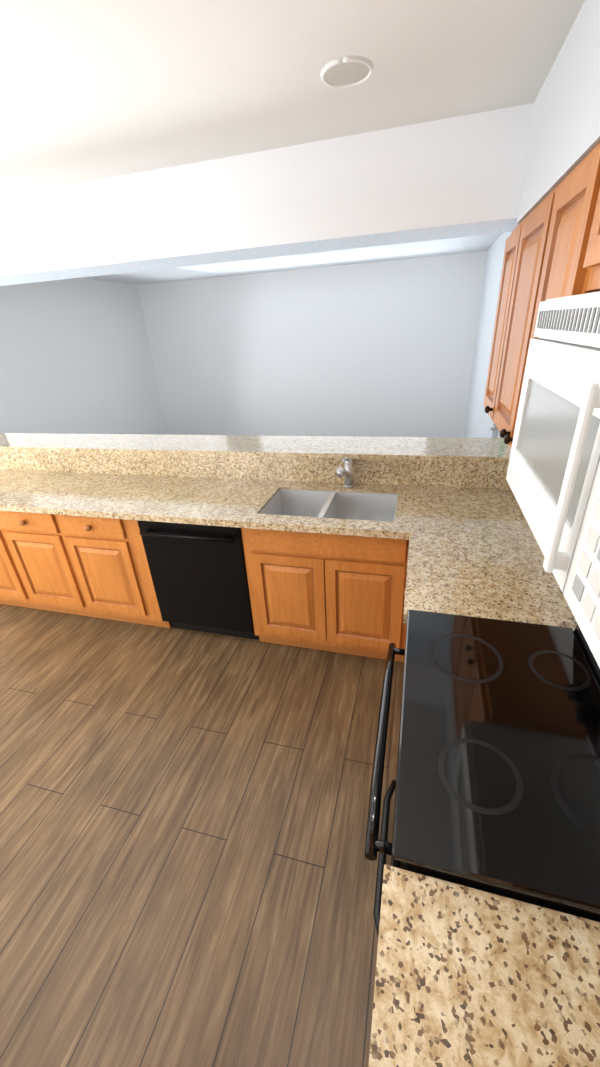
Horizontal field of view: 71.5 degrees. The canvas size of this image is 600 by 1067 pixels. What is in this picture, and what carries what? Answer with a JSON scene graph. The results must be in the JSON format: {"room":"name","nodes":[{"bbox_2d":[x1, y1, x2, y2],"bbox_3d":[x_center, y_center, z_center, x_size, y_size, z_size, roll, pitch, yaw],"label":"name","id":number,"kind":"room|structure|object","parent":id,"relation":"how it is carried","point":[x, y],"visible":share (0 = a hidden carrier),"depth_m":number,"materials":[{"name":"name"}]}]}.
{"room":"kitchen","nodes":[
{"label":"kitchen","id":0,"kind":"room"},
{"bbox_2d":[0,278,166,434],"bbox_3d":[-3.359,-1.053,3.795,0.120,2.507,7.122,4,27,15],"label":"wall","id":1,"kind":"structure","parent":0,"point":[75,356],"depth_m":5.26,"materials":[{"name":"white paint"}]},
{"bbox_2d":[0,604,403,1066],"bbox_3d":[-0.884,0.268,3.727,5.110,0.060,7.362,4,27,15],"label":"floor","id":2,"kind":"structure","parent":0,"point":[188,872],"depth_m":1.65,"materials":[{"name":"brown wood"}]},
{"bbox_2d":[0,539,31,607],"bbox_3d":[-2.161,0.063,3.241,0.530,0.876,0.642,4,27,15],"label":"base cabinet","id":3,"kind":"object","parent":2,"relation":"on","point":[11,593],"depth_m":3.00,"materials":[{"name":"brown wood"}]},
{"bbox_2d":[0,511,95,616],"bbox_3d":[-1.664,0.099,3.109,0.650,0.876,0.642,4,27,15],"label":"base cabinet","id":4,"kind":"object","parent":2,"relation":"on","point":[41,551],"depth_m":2.80,"materials":[{"name":"brown wood"}]},
{"bbox_2d":[64,515,171,627],"bbox_3d":[-1.177,0.135,2.979,0.661,0.876,0.642,4,27,15],"label":"base cabinet","id":5,"kind":"object","parent":2,"relation":"on","point":[96,567],"depth_m":2.66,"materials":[{"name":"brown wood"}]},
{"bbox_2d":[0,470,412,539],"bbox_3d":[-0.919,-0.242,2.677,3.170,0.038,0.651,4,27,15],"label":"countertop","id":6,"kind":"structure","parent":5,"relation":"on","point":[231,502],"depth_m":2.56,"materials":[{"name":"stone"}]},
{"bbox_2d":[259,489,397,521],"bbox_3d":[0.179,-0.064,2.429,0.736,0.230,0.416,4,27,15],"label":"sink","id":7,"kind":"object","parent":6,"relation":"in","point":[347,505],"visible":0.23,"depth_m":2.57,"materials":[{"name":"silver metal"}]},
{"bbox_2d":[336,457,353,487],"bbox_3d":[0.261,-0.330,2.430,0.068,0.210,0.338,4,27,15],"label":"faucet","id":8,"kind":"object","parent":6,"relation":"on","point":[346,471],"visible":0.98,"depth_m":2.51,"materials":[{"name":"silver metal"}]},
{"bbox_2d":[138,520,258,639],"bbox_3d":[-0.548,0.194,2.784,0.646,0.869,0.649,4,27,15],"label":"dishwasher","id":9,"kind":"object","parent":2,"relation":"on","point":[199,577],"visible":0.65,"depth_m":2.51,"materials":[{"name":"black metal"}]},
{"bbox_2d":[241,528,408,661],"bbox_3d":[0.232,0.236,2.605,0.943,0.876,0.642,4,27,15],"label":"base cabinet","id":10,"kind":"object","parent":2,"relation":"on","point":[344,594],"visible":0.67,"depth_m":2.30,"materials":[{"name":"brown wood"}]},
{"bbox_2d":[364,609,599,936],"bbox_3d":[0.559,0.744,1.169,0.685,1.212,0.760,4,27,15],"label":"stove","id":11,"kind":"object","parent":2,"relation":"on","point":[495,785],"visible":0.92,"depth_m":0.93,"materials":[{"name":"black glass"}]},
{"bbox_3d":[0.862,0.436,2.128,0.653,0.876,1.308,4,27,15],"label":"base cabinet","id":12,"kind":"object","parent":2,"relation":"on","visible":0},
{"bbox_2d":[403,486,577,630],"bbox_3d":[0.835,-0.012,1.893,0.647,0.138,1.287,4,27,15],"label":"countertop","id":13,"kind":"structure","parent":12,"relation":"on","point":[474,552],"depth_m":1.72,"materials":[{"name":"stone"}]},
{"bbox_3d":[0.343,1.320,0.417,0.653,0.876,1.145,4,27,15],"label":"base cabinet","id":14,"kind":"object","parent":2,"relation":"on","visible":0},
{"bbox_2d":[368,864,599,1066],"bbox_3d":[0.318,0.867,0.191,0.647,0.138,1.145,4,27,15],"label":"countertop","id":15,"kind":"structure","parent":14,"relation":"on","point":[465,976],"depth_m":0.64,"materials":[{"name":"stone"}]},
{"bbox_2d":[0,0,584,284],"bbox_3d":[-1.024,-2.044,2.575,5.110,0.100,7.362,4,27,15],"label":"ceiling","id":16,"kind":"structure","parent":0,"point":[91,90],"depth_m":1.28,"materials":[{"name":"white paint"}]},
{"bbox_2d":[0,103,533,285],"bbox_3d":[-1.127,-1.651,2.295,4.870,0.342,0.343,4,27,15],"label":"header beam","id":17,"kind":"structure","parent":16,"relation":"attached to","point":[455,177],"depth_m":1.88,"materials":[{"name":"paint"}]},
{"bbox_2d":[320,55,373,87],"bbox_3d":[0.143,-1.402,1.266,0.162,0.014,0.162,4,27,15],"label":"recessed light","id":18,"kind":"object","parent":16,"relation":"in","point":[347,71],"visible":0.98,"depth_m":1.26,"materials":[{"name":"white plastic"}]},
{"bbox_2d":[516,0,599,223],"bbox_3d":[0.639,-0.754,0.304,0.320,0.362,2.949,4,27,15],"label":"wall","id":19,"kind":"structure","parent":16,"relation":"attached to","point":[564,139],"depth_m":1.13,"materials":[{"name":"white paint"}]},
{"bbox_2d":[138,251,486,437],"bbox_3d":[-0.069,-2.488,6.277,4.990,2.507,0.120,4,27,15],"label":"wall","id":20,"kind":"structure","parent":0,"point":[380,349],"depth_m":6.04,"materials":[{"name":"white paint"}]},
{"bbox_2d":[464,232,511,437],"bbox_3d":[1.452,-0.705,2.515,0.120,2.507,7.362,4,27,15],"label":"wall","id":21,"kind":"structure","parent":0,"point":[479,422],"depth_m":4.63,"materials":[{"name":"white paint"}]},
{"bbox_2d":[491,422,497,437],"bbox_3d":[1.619,-0.819,3.147,0.138,2.131,1.050,4,27,15],"label":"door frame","id":22,"kind":"structure","parent":21,"relation":"attached to","point":[495,431],"depth_m":3.64,"materials":[{"name":"white"}]},
{"bbox_2d":[490,424,500,437],"bbox_3d":[1.576,-0.794,3.173,0.118,2.055,0.912,4,27,15],"label":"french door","id":23,"kind":"structure","parent":21,"relation":"in","point":[493,427],"depth_m":3.53,"materials":[{"name":"white"}]},
{"bbox_2d":[483,143,599,448],"bbox_3d":[0.917,-0.707,1.453,0.360,0.770,1.206,4,27,15],"label":"upper cabinet","id":24,"kind":"object","parent":21,"relation":"attached to","point":[547,240],"visible":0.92,"depth_m":1.32,"materials":[{"name":"brown wood"}]},
{"bbox_2d":[583,189,599,290],"bbox_3d":[0.665,-0.489,0.501,0.327,0.285,0.749,4,27,15],"label":"upper cabinet","id":25,"kind":"object","parent":21,"relation":"attached to","point":[592,259],"visible":1,"depth_m":0.85,"materials":[{"name":"brown wood"}]},
{"bbox_2d":[506,291,599,667],"bbox_3d":[0.634,-0.161,0.680,0.432,0.433,0.745,4,27,15],"label":"microwave","id":26,"kind":"object","parent":25,"relation":"attached to","point":[553,476],"visible":1,"depth_m":0.69,"materials":[{"name":"white plastic"}]},
{"bbox_3d":[-0.984,-0.118,3.247,4.870,1.068,0.135,4,27,15],"label":"wall","id":27,"kind":"structure","parent":0,"visible":0},
{"bbox_2d":[0,433,510,488],"bbox_3d":[-0.977,-0.575,3.135,4.857,0.232,0.438,4,27,15],"label":"bar","id":28,"kind":"object","parent":27,"relation":"on","point":[452,462],"visible":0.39,"depth_m":2.78,"materials":[{"name":"stone"}]}
]}

